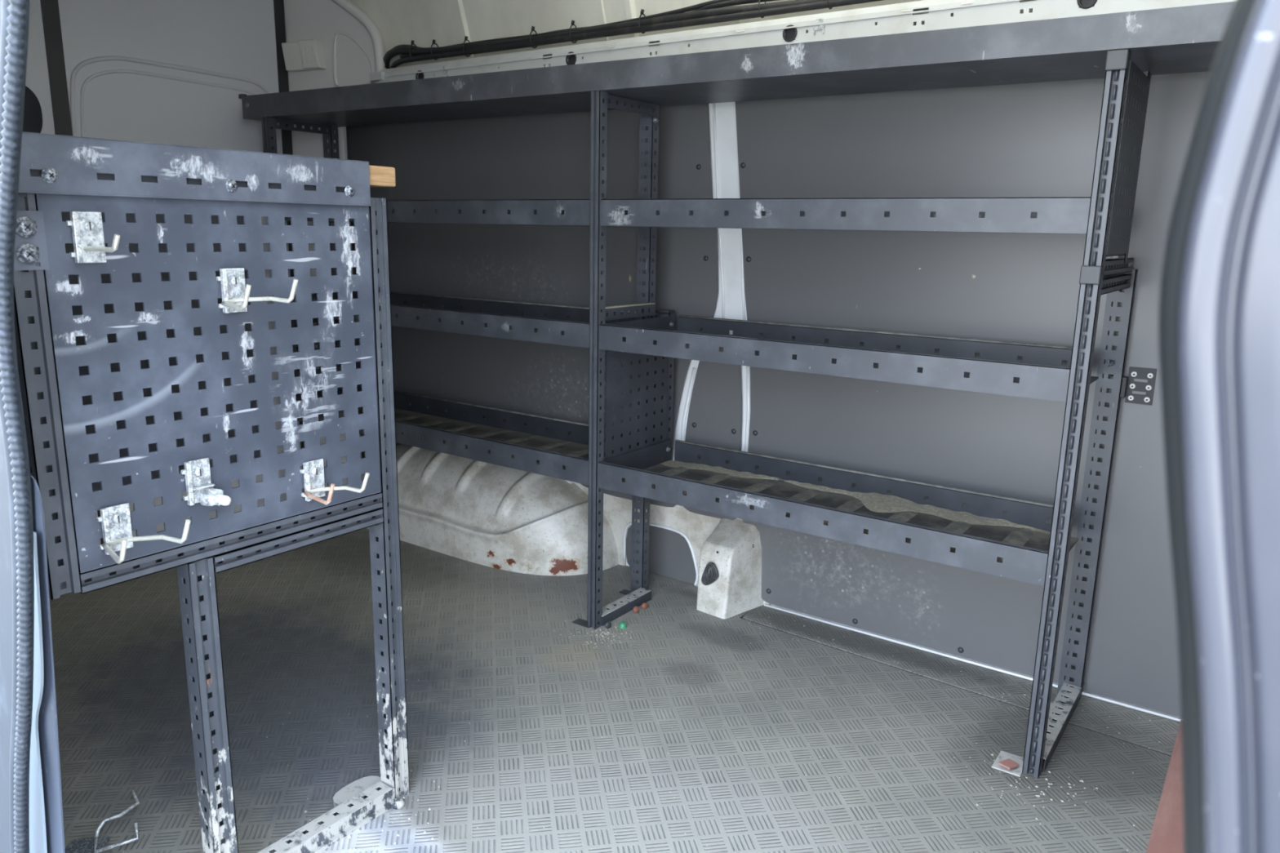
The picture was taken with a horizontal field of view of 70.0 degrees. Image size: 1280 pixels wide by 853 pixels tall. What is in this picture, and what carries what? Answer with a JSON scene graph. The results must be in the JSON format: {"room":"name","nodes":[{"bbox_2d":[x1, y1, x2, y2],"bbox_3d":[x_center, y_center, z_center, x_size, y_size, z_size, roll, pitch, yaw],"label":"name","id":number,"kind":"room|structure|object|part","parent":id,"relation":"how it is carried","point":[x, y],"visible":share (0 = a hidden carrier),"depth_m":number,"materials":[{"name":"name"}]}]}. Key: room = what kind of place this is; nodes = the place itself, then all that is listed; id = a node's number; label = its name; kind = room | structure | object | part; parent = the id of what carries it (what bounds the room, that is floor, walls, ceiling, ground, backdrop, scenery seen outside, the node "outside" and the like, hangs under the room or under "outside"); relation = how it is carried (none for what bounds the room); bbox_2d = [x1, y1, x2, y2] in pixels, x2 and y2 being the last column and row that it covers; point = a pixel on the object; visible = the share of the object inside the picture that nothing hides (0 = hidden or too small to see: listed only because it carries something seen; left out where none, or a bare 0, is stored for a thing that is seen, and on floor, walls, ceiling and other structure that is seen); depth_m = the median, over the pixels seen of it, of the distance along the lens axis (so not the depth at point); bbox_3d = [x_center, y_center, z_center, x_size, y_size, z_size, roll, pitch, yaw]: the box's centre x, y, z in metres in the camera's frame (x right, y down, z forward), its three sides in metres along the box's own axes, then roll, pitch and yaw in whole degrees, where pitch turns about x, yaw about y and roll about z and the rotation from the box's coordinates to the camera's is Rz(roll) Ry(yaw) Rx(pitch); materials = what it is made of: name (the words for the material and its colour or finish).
{"room":"vehicle interior","nodes":[
{"label":"vehicle interior","id":0,"kind":"room"},
{"bbox_2d":[0,0,29,852],"bbox_3d":[-1.724,-0.315,1.678,3.220,1.980,0.020,10,15,34],"label":"wall","id":1,"kind":"structure","parent":0,"point":[6,566],"depth_m":1.06,"materials":[{"name":"blue paint"}]},
{"bbox_2d":[0,0,32,852],"bbox_3d":[-0.664,0.211,0.990,0.334,1.282,0.015,10,15,34],"label":"seal","id":2,"kind":"object","parent":1,"relation":"attached to","point":[16,10],"visible":1,"depth_m":0.92,"materials":[{"name":"rubber"}]},
{"bbox_2d":[0,0,34,852],"bbox_3d":[-0.673,0.208,1.001,0.340,1.283,0.020,10,15,34],"label":"trim","id":3,"kind":"structure","parent":1,"relation":"attached to","point":[5,3],"depth_m":0.94,"materials":[{"name":"blue paint"}]},
{"bbox_2d":[29,531,47,852],"bbox_3d":[-0.758,0.459,1.139,0.215,0.730,0.003,10,15,34],"label":"trim","id":4,"kind":"structure","parent":1,"relation":"attached to","point":[37,835],"depth_m":1.10,"materials":[{"name":"grey paint"}]},
{"bbox_2d":[30,474,65,852],"bbox_3d":[-0.767,0.416,1.147,0.259,0.810,0.002,10,15,34],"label":"trim","id":5,"kind":"structure","parent":1,"relation":"attached to","point":[47,716],"depth_m":1.08,"materials":[{"name":"grey plastic"}]},
{"bbox_2d":[25,0,303,546],"bbox_3d":[-1.755,-0.537,2.680,0.038,1.950,1.614,10,15,34],"label":"wall","id":6,"kind":"structure","parent":0,"point":[168,72],"depth_m":2.89,"materials":[{"name":"grey metal"}]},
{"bbox_2d":[40,0,103,544],"bbox_3d":[-1.702,-0.550,2.748,0.024,1.950,0.045,10,15,34],"label":"trim","id":7,"kind":"structure","parent":6,"relation":"attached to","point":[50,8],"depth_m":2.64,"materials":[{"name":"grey plastic"}]},
{"bbox_2d":[273,0,304,492],"bbox_3d":[-1.275,-0.670,3.339,0.027,1.950,0.038,10,15,34],"label":"trim","id":8,"kind":"structure","parent":6,"relation":"attached to","point":[278,5],"depth_m":3.20,"materials":[{"name":"grey rubber"}]},
{"bbox_2d":[284,0,386,487],"bbox_3d":[-1.063,-0.652,3.278,0.410,1.948,0.046,5,13,19],"label":"wall","id":9,"kind":"structure","parent":0,"point":[353,46],"depth_m":3.15,"materials":[{"name":"grey metal"}]},
{"bbox_2d":[281,39,326,71],"bbox_3d":[-1.169,-1.286,3.165,0.164,0.096,0.042,5,13,19],"label":"lamp","id":10,"kind":"object","parent":9,"relation":"attached to","point":[304,55],"visible":1,"depth_m":3.15,"materials":[{"name":"white plastic"}]},
{"bbox_2d":[49,528,1180,852],"bbox_3d":[-0.682,0.595,2.268,4.500,0.050,1.960,10,15,34],"label":"floor","id":11,"kind":"structure","parent":0,"point":[295,624],"depth_m":1.96,"materials":[{"name":"rubber"}]},
{"bbox_2d":[22,85,42,133],"bbox_3d":[-1.802,-0.234,2.541,0.110,1.415,0.400,10,15,34],"label":"seat","id":12,"kind":"object","parent":11,"relation":"on","point":[33,115],"visible":0.1,"depth_m":2.51,"materials":[{"name":"grey fabric"}]},
{"bbox_2d":[65,789,139,852],"bbox_3d":[-0.918,0.695,1.570,0.115,0.036,0.152,10,15,34],"label":"hook","id":13,"kind":"object","parent":11,"relation":"on","point":[86,845],"visible":1,"depth_m":1.56,"materials":[{"name":"metal"}]},
{"bbox_3d":[-0.941,0.713,1.546,0.064,0.011,0.054,1,12,1],"label":"plate","id":14,"kind":"part","parent":13,"relation":"part of","materials":[{"name":"metal"}]},
{"bbox_2d":[13,131,409,852],"bbox_3d":[-0.715,0.161,1.446,0.339,1.145,0.599,10,15,34],"label":"pegboard panel","id":15,"kind":"object","parent":11,"relation":"on","point":[131,370],"visible":0.91,"depth_m":1.32,"materials":[{"name":"metal"}]},
{"bbox_3d":[-0.744,-0.034,1.129,0.032,0.510,0.036,10,15,34],"label":"post","id":16,"kind":"part","parent":15,"relation":"part of","materials":[{"name":"grey metal"}]},
{"bbox_2d":[66,211,119,262],"bbox_3d":[-0.660,-0.230,1.114,0.071,0.062,0.040,10,15,34],"label":"hook","id":17,"kind":"object","parent":15,"relation":"attached to","point":[87,233],"visible":1,"depth_m":1.12,"materials":[{"name":"metal"}]},
{"bbox_2d":[96,502,191,564],"bbox_3d":[-0.652,0.140,1.187,0.103,0.062,0.088,10,15,34],"label":"hook","id":18,"kind":"object","parent":15,"relation":"attached to","point":[115,521],"visible":1,"depth_m":1.20,"materials":[{"name":"metal"}]},
{"bbox_3d":[-0.693,0.135,1.207,0.012,0.062,0.040,10,15,34],"label":"plate","id":19,"kind":"part","parent":18,"relation":"part of","materials":[{"name":"metal"}]},
{"bbox_3d":[-0.835,-0.130,1.501,0.002,0.486,0.482,10,15,34],"label":"panel","id":20,"kind":"part","parent":15,"relation":"part of","materials":[{"name":"grey metal"}]},
{"bbox_3d":[-0.587,-0.337,1.260,0.003,0.058,0.500,10,15,34],"label":"rail","id":21,"kind":"part","parent":15,"relation":"part of","materials":[{"name":"grey metal"}]},
{"bbox_3d":[-0.594,-0.347,1.260,0.040,0.069,0.512,10,15,34],"label":"rail","id":22,"kind":"part","parent":15,"relation":"part of","materials":[{"name":"grey metal"}]},
{"bbox_2d":[180,457,231,506],"bbox_3d":[-0.604,0.081,1.276,0.066,0.062,0.040,10,15,34],"label":"clip","id":23,"kind":"object","parent":15,"relation":"attached to","point":[197,473],"visible":1,"depth_m":1.28,"materials":[{"name":"metal"}]},
{"bbox_3d":[-0.625,0.078,1.291,0.012,0.062,0.040,10,15,34],"label":"plate","id":24,"kind":"part","parent":23,"relation":"part of","materials":[{"name":"metal"}]},
{"bbox_3d":[-0.653,0.469,1.389,0.034,0.568,0.038,10,15,34],"label":"post","id":25,"kind":"part","parent":15,"relation":"part of","materials":[{"name":"grey metal"}]},
{"bbox_2d":[216,267,297,313],"bbox_3d":[-0.539,-0.187,1.272,0.101,0.062,0.078,10,15,34],"label":"hook","id":26,"kind":"object","parent":15,"relation":"attached to","point":[235,294],"visible":1,"depth_m":1.28,"materials":[{"name":"metal"}]},
{"bbox_3d":[-0.577,-0.193,1.294,0.012,0.062,0.040,10,15,34],"label":"plate","id":27,"kind":"part","parent":26,"relation":"part of","materials":[{"name":"metal"}]},
{"bbox_2d":[299,458,369,505],"bbox_3d":[-0.480,0.090,1.427,0.097,0.062,0.070,10,15,34],"label":"hook","id":28,"kind":"object","parent":15,"relation":"attached to","point":[313,471],"visible":1,"depth_m":1.44,"materials":[{"name":"metal"}]},
{"bbox_3d":[-0.517,0.085,1.448,0.012,0.062,0.040,10,15,34],"label":"plate","id":29,"kind":"part","parent":28,"relation":"part of","materials":[{"name":"metal"}]},
{"bbox_3d":[-0.526,0.686,1.710,0.060,0.012,0.100,10,15,34],"label":"foot plate","id":30,"kind":"part","parent":15,"relation":"part of","materials":[{"name":"grey metal"}]},
{"bbox_2d":[368,164,395,186],"bbox_3d":[-0.578,-0.432,1.589,0.395,0.031,0.056,10,15,34],"label":"batten","id":31,"kind":"object","parent":15,"relation":"on","point":[380,176],"visible":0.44,"depth_m":1.48,"materials":[{"name":"brown wood"}]},
{"bbox_3d":[-0.451,0.159,1.608,0.040,1.090,0.034,10,15,34],"label":"post","id":32,"kind":"part","parent":15,"relation":"part of","materials":[{"name":"grey metal"}]},
{"bbox_2d":[360,444,618,575],"bbox_3d":[-0.635,0.223,3.113,1.200,0.324,0.285,10,15,34],"label":"wheel arch","id":33,"kind":"object","parent":11,"relation":"on","point":[484,513],"visible":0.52,"depth_m":2.91,"materials":[{"name":"white paint"}]},
{"bbox_2d":[604,621,611,628],"bbox_3d":[-0.085,0.532,2.449,0.020,0.019,0.009,-7,14,-32],"label":"round cap","id":34,"kind":"object","parent":11,"relation":"on","point":[608,624],"visible":1,"depth_m":2.44,"materials":[{"name":"grey plastic"}]},
{"bbox_2d":[617,621,626,628],"bbox_3d":[-0.047,0.535,2.458,0.023,0.018,0.022,10,15,34],"label":"cap","id":35,"kind":"object","parent":11,"relation":"on","point":[622,624],"visible":1,"depth_m":2.45,"materials":[{"name":"green plastic"}]},
{"bbox_2d":[632,606,639,613],"bbox_3d":[-0.011,0.512,2.551,0.020,0.019,0.009,-7,14,-32],"label":"round cap","id":36,"kind":"object","parent":11,"relation":"on","point":[636,609],"visible":1,"depth_m":2.55,"materials":[{"name":"red plastic"}]},
{"bbox_2d":[641,602,647,609],"bbox_3d":[0.013,0.507,2.577,0.020,0.019,0.009,-7,14,-32],"label":"round cap","id":37,"kind":"object","parent":11,"relation":"on","point":[644,606],"visible":1,"depth_m":2.57,"materials":[{"name":"red plastic"}]},
{"bbox_2d":[266,602,1163,851],"bbox_3d":[0.095,0.663,1.895,1.597,0.003,1.439,10,15,34],"label":"crumbs","id":38,"kind":"object","parent":11,"relation":"on","point":[600,629],"visible":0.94,"depth_m":1.79,"materials":[{"name":"beige"}]},
{"bbox_2d":[238,1,1235,778],"bbox_3d":[0.044,-0.186,2.388,3.115,1.454,0.442,9,15,33],"label":"shelving unit","id":39,"kind":"object","parent":11,"relation":"on","point":[1125,49],"visible":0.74,"depth_m":2.07,"materials":[{"name":"grey metal"}]},
{"bbox_3d":[-1.209,-0.322,3.083,0.030,1.380,0.030,10,15,34],"label":"post","id":40,"kind":"part","parent":39,"relation":"part of","materials":[{"name":"grey metal"}]},
{"bbox_3d":[-1.126,-0.264,3.239,0.002,0.305,0.310,10,15,34],"label":"panel","id":41,"kind":"part","parent":39,"relation":"part of","materials":[{"name":"grey metal"}]},
{"bbox_3d":[-1.073,-0.516,3.244,0.045,1.057,0.030,10,15,34],"label":"post","id":42,"kind":"part","parent":39,"relation":"part of","materials":[{"name":"grey metal"}]},
{"bbox_3d":[-0.152,0.534,2.476,0.060,0.003,0.030,10,15,34],"label":"foot plate","id":43,"kind":"part","parent":39,"relation":"part of","materials":[{"name":"grey metal"}]},
{"bbox_3d":[-0.109,-0.133,2.318,0.027,1.374,0.030,10,15,34],"label":"post","id":44,"kind":"part","parent":39,"relation":"part of","materials":[{"name":"grey metal"}]},
{"bbox_3d":[-0.034,0.490,2.689,0.050,0.003,0.027,10,15,34],"label":"foot plate","id":45,"kind":"part","parent":39,"relation":"part of","materials":[{"name":"grey metal"}]},
{"bbox_3d":[-0.011,-0.076,2.463,0.002,0.305,0.310,10,15,34],"label":"panel","id":46,"kind":"part","parent":39,"relation":"part of","materials":[{"name":"grey metal"}]},
{"bbox_3d":[0.002,0.297,2.642,0.042,0.400,0.030,10,15,34],"label":"post","id":47,"kind":"part","parent":39,"relation":"part of","materials":[{"name":"grey metal"}]},
{"bbox_3d":[0.020,-0.563,2.455,0.042,0.562,0.030,10,15,34],"label":"post","id":48,"kind":"part","parent":39,"relation":"part of","materials":[{"name":"grey metal"}]},
{"bbox_3d":[0.068,-0.109,2.625,0.048,0.445,0.030,10,15,34],"label":"post","id":49,"kind":"part","parent":39,"relation":"part of","materials":[{"name":"grey metal"}]},
{"bbox_2d":[238,1,1235,127],"bbox_3d":[0.046,-0.845,2.229,3.107,0.100,0.313,10,15,34],"label":"shelf","id":50,"kind":"object","parent":39,"relation":"on","point":[1187,38],"depth_m":1.93,"materials":[{"name":"grey metal"}]},
{"bbox_2d":[660,460,1050,534],"bbox_3d":[0.476,0.167,2.283,1.030,0.017,0.107,10,15,34],"label":"mat","id":51,"kind":"object","parent":39,"relation":"on","point":[874,502],"visible":1,"depth_m":2.21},
{"bbox_3d":[0.752,0.685,1.855,0.055,0.003,0.073,10,15,34],"label":"foot plate","id":52,"kind":"part","parent":39,"relation":"part of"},
{"bbox_2d":[997,758,1019,769],"bbox_3d":[0.740,0.678,1.835,0.031,0.004,0.026,-6,14,-28],"label":"paper scrap","id":53,"kind":"object","parent":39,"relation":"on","point":[1009,764],"visible":1,"depth_m":1.83,"materials":[{"name":"pink paper"}]},
{"bbox_3d":[0.794,0.209,1.724,0.031,0.990,0.030,10,15,34],"label":"post","id":54,"kind":"part","parent":39,"relation":"part of","materials":[{"name":"grey metal"}]},
{"bbox_3d":[1.019,0.147,2.043,0.050,0.985,0.030,10,15,34],"label":"post","id":55,"kind":"part","parent":39,"relation":"part of","materials":[{"name":"grey metal"}]},
{"bbox_3d":[0.809,-0.453,1.585,0.031,0.372,0.030,10,15,34],"label":"post","id":56,"kind":"part","parent":39,"relation":"part of","materials":[{"name":"grey metal"}]},
{"bbox_3d":[0.896,-0.482,1.676,0.002,0.325,0.226,10,15,34],"label":"panel","id":57,"kind":"part","parent":39,"relation":"part of","materials":[{"name":"grey metal"}]},
{"bbox_3d":[0.953,-0.504,1.790,0.040,0.362,0.030,10,15,34],"label":"post","id":58,"kind":"part","parent":39,"relation":"part of","materials":[{"name":"grey metal"}]},
{"bbox_2d":[1146,720,1183,852],"bbox_3d":[0.784,0.816,1.224,0.274,0.014,1.785,10,15,34],"label":"wooden board","id":59,"kind":"object","parent":11,"relation":"on","point":[1166,836],"visible":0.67,"depth_m":1.68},
{"bbox_2d":[283,0,1080,84],"bbox_3d":[-0.143,-1.254,2.596,4.500,0.454,0.215,10,15,34],"label":"wall","id":60,"kind":"structure","parent":0,"point":[399,22],"depth_m":2.78,"materials":[{"name":"white metal"}]},
{"bbox_2d":[400,0,728,57],"bbox_3d":[0.315,-1.048,2.243,2.700,0.042,0.022,9,15,34],"label":"cable","id":61,"kind":"object","parent":60,"relation":"attached to","point":[695,6],"visible":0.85,"depth_m":2.48,"materials":[{"name":"black rubber"}]},
{"bbox_2d":[391,0,777,48],"bbox_3d":[0.254,-1.064,2.296,2.864,0.050,0.057,10,15,35],"label":"cable","id":62,"kind":"object","parent":60,"relation":"attached to","point":[730,2],"visible":0.27,"depth_m":2.31,"materials":[{"name":"black rubber"}]},
{"bbox_2d":[382,0,825,68],"bbox_3d":[0.262,-1.042,2.308,2.858,0.071,0.091,10,15,34],"label":"cable","id":63,"kind":"object","parent":60,"relation":"attached to","point":[393,52],"visible":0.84,"depth_m":2.48,"materials":[{"name":"black rubber"}]},
{"bbox_2d":[462,35,471,57],"bbox_3d":[-0.532,-1.174,2.821,0.012,0.060,0.037,10,15,34],"label":"cable tie","id":64,"kind":"object","parent":63,"relation":"attached to","point":[465,37],"visible":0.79,"depth_m":2.81,"materials":[{"name":"black plastic"}]},
{"bbox_2d":[529,26,537,48],"bbox_3d":[-0.308,-1.136,2.666,0.012,0.060,0.037,10,15,34],"label":"cable tie","id":65,"kind":"object","parent":63,"relation":"attached to","point":[532,27],"visible":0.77,"depth_m":2.65,"materials":[{"name":"black plastic"}]},
{"bbox_2d":[758,0,765,17],"bbox_3d":[0.302,-1.035,2.242,0.012,0.060,0.037,10,15,34],"label":"cable tie","id":66,"kind":"object","parent":63,"relation":"attached to","point":[759,0],"visible":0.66,"depth_m":2.23,"materials":[{"name":"black plastic"}]},
{"bbox_2d":[389,0,881,68],"bbox_3d":[0.272,-1.020,2.297,2.825,0.048,0.082,10,15,34],"label":"cable","id":67,"kind":"object","parent":60,"relation":"attached to","point":[832,3],"visible":0.83,"depth_m":2.43,"materials":[{"name":"black rubber"}]},
{"bbox_2d":[408,40,417,57],"bbox_3d":[-0.731,-1.218,2.957,0.012,0.060,0.037,10,15,34],"label":"cable tie","id":68,"kind":"object","parent":67,"relation":"attached to","point":[412,41],"visible":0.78,"depth_m":2.95,"materials":[{"name":"black plastic"}]},
{"bbox_2d":[430,39,438,59],"bbox_3d":[-0.650,-1.198,2.902,0.012,0.060,0.037,10,15,34],"label":"cable tie","id":69,"kind":"object","parent":67,"relation":"attached to","point":[433,40],"visible":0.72,"depth_m":2.89,"materials":[{"name":"black plastic"}]},
{"bbox_2d":[568,19,577,43],"bbox_3d":[-0.186,-1.116,2.581,0.012,0.060,0.037,10,15,34],"label":"cable tie","id":70,"kind":"object","parent":67,"relation":"attached to","point":[572,23],"visible":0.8,"depth_m":2.57,"materials":[{"name":"black plastic"}]},
{"bbox_2d":[638,8,645,33],"bbox_3d":[0.009,-1.085,2.445,0.012,0.060,0.037,10,15,34],"label":"cable tie","id":71,"kind":"object","parent":67,"relation":"attached to","point":[642,12],"visible":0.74,"depth_m":2.43,"materials":[{"name":"black plastic"}]},
{"bbox_2d":[369,0,1235,83],"bbox_3d":[0.367,-0.932,2.231,3.030,0.111,0.114,10,15,34],"label":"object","id":72,"kind":"structure","parent":60,"relation":"attached to","point":[897,18],"depth_m":2.16,"materials":[{"name":"beige paint"}]},
{"bbox_2d":[291,71,1209,719],"bbox_3d":[-0.134,-0.315,2.836,4.500,1.610,0.065,10,15,34],"label":"wall","id":73,"kind":"structure","parent":0,"point":[1031,139],"depth_m":2.32,"materials":[{"name":"grey plastic"}]},
{"bbox_3d":[-0.807,-0.164,3.320,0.260,0.062,0.002,10,15,34],"label":"vent plate","id":74,"kind":"part","parent":73,"relation":"part of","materials":[{"name":"grey metal"}]},
{"bbox_2d":[701,562,719,585],"bbox_3d":[0.194,0.408,2.523,0.053,0.071,0.010,10,15,34],"label":"plug","id":75,"kind":"object","parent":73,"relation":"attached to","point":[710,574],"visible":1,"depth_m":2.52,"materials":[{"name":"black rubber"}]},
{"bbox_2d":[680,102,750,452],"bbox_3d":[0.220,-0.345,2.559,0.233,1.101,0.012,10,15,34],"label":"trim","id":76,"kind":"structure","parent":73,"relation":"attached to","point":[748,368],"depth_m":2.53,"materials":[{"name":"white paint"}]},
{"bbox_2d":[696,518,764,618],"bbox_3d":[0.249,0.397,2.584,0.160,0.240,0.163,10,15,34],"label":"pillar base cover","id":77,"kind":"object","parent":73,"relation":"attached to","point":[734,546],"depth_m":2.55,"materials":[{"name":"white paint"}]},
{"bbox_2d":[574,482,1181,722],"bbox_3d":[0.526,0.381,2.470,2.220,0.330,0.024,10,15,34],"label":"trim","id":78,"kind":"structure","parent":73,"relation":"attached to","point":[695,528],"depth_m":2.74,"materials":[{"name":"white paint"}]},
{"bbox_2d":[1107,366,1156,405],"bbox_3d":[1.057,-0.088,1.965,0.085,0.078,0.021,10,15,34],"label":"wall bracket","id":79,"kind":"object","parent":73,"relation":"attached to","point":[1128,385],"visible":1,"depth_m":1.96,"materials":[{"name":"grey metal"}]},
{"bbox_3d":[1.036,-0.087,1.980,0.034,0.045,0.018,10,15,34],"label":"arm","id":80,"kind":"part","parent":79,"relation":"part of","materials":[{"name":"grey metal"}]},
{"bbox_3d":[1.076,-0.087,1.963,0.052,0.078,0.003,10,15,34],"label":"plate","id":81,"kind":"part","parent":79,"relation":"part of","materials":[{"name":"grey metal"}]},
{"bbox_3d":[0.463,0.071,0.151,0.490,2.010,0.040,10,15,34],"label":"wall","id":82,"kind":"structure","parent":0,"visible":0},
{"bbox_2d":[1158,0,1279,852],"bbox_3d":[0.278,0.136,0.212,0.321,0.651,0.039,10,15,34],"label":"door","id":83,"kind":"structure","parent":82,"relation":"in","point":[1219,308],"depth_m":0.25,"materials":[{"name":"blue paint"}]}
]}

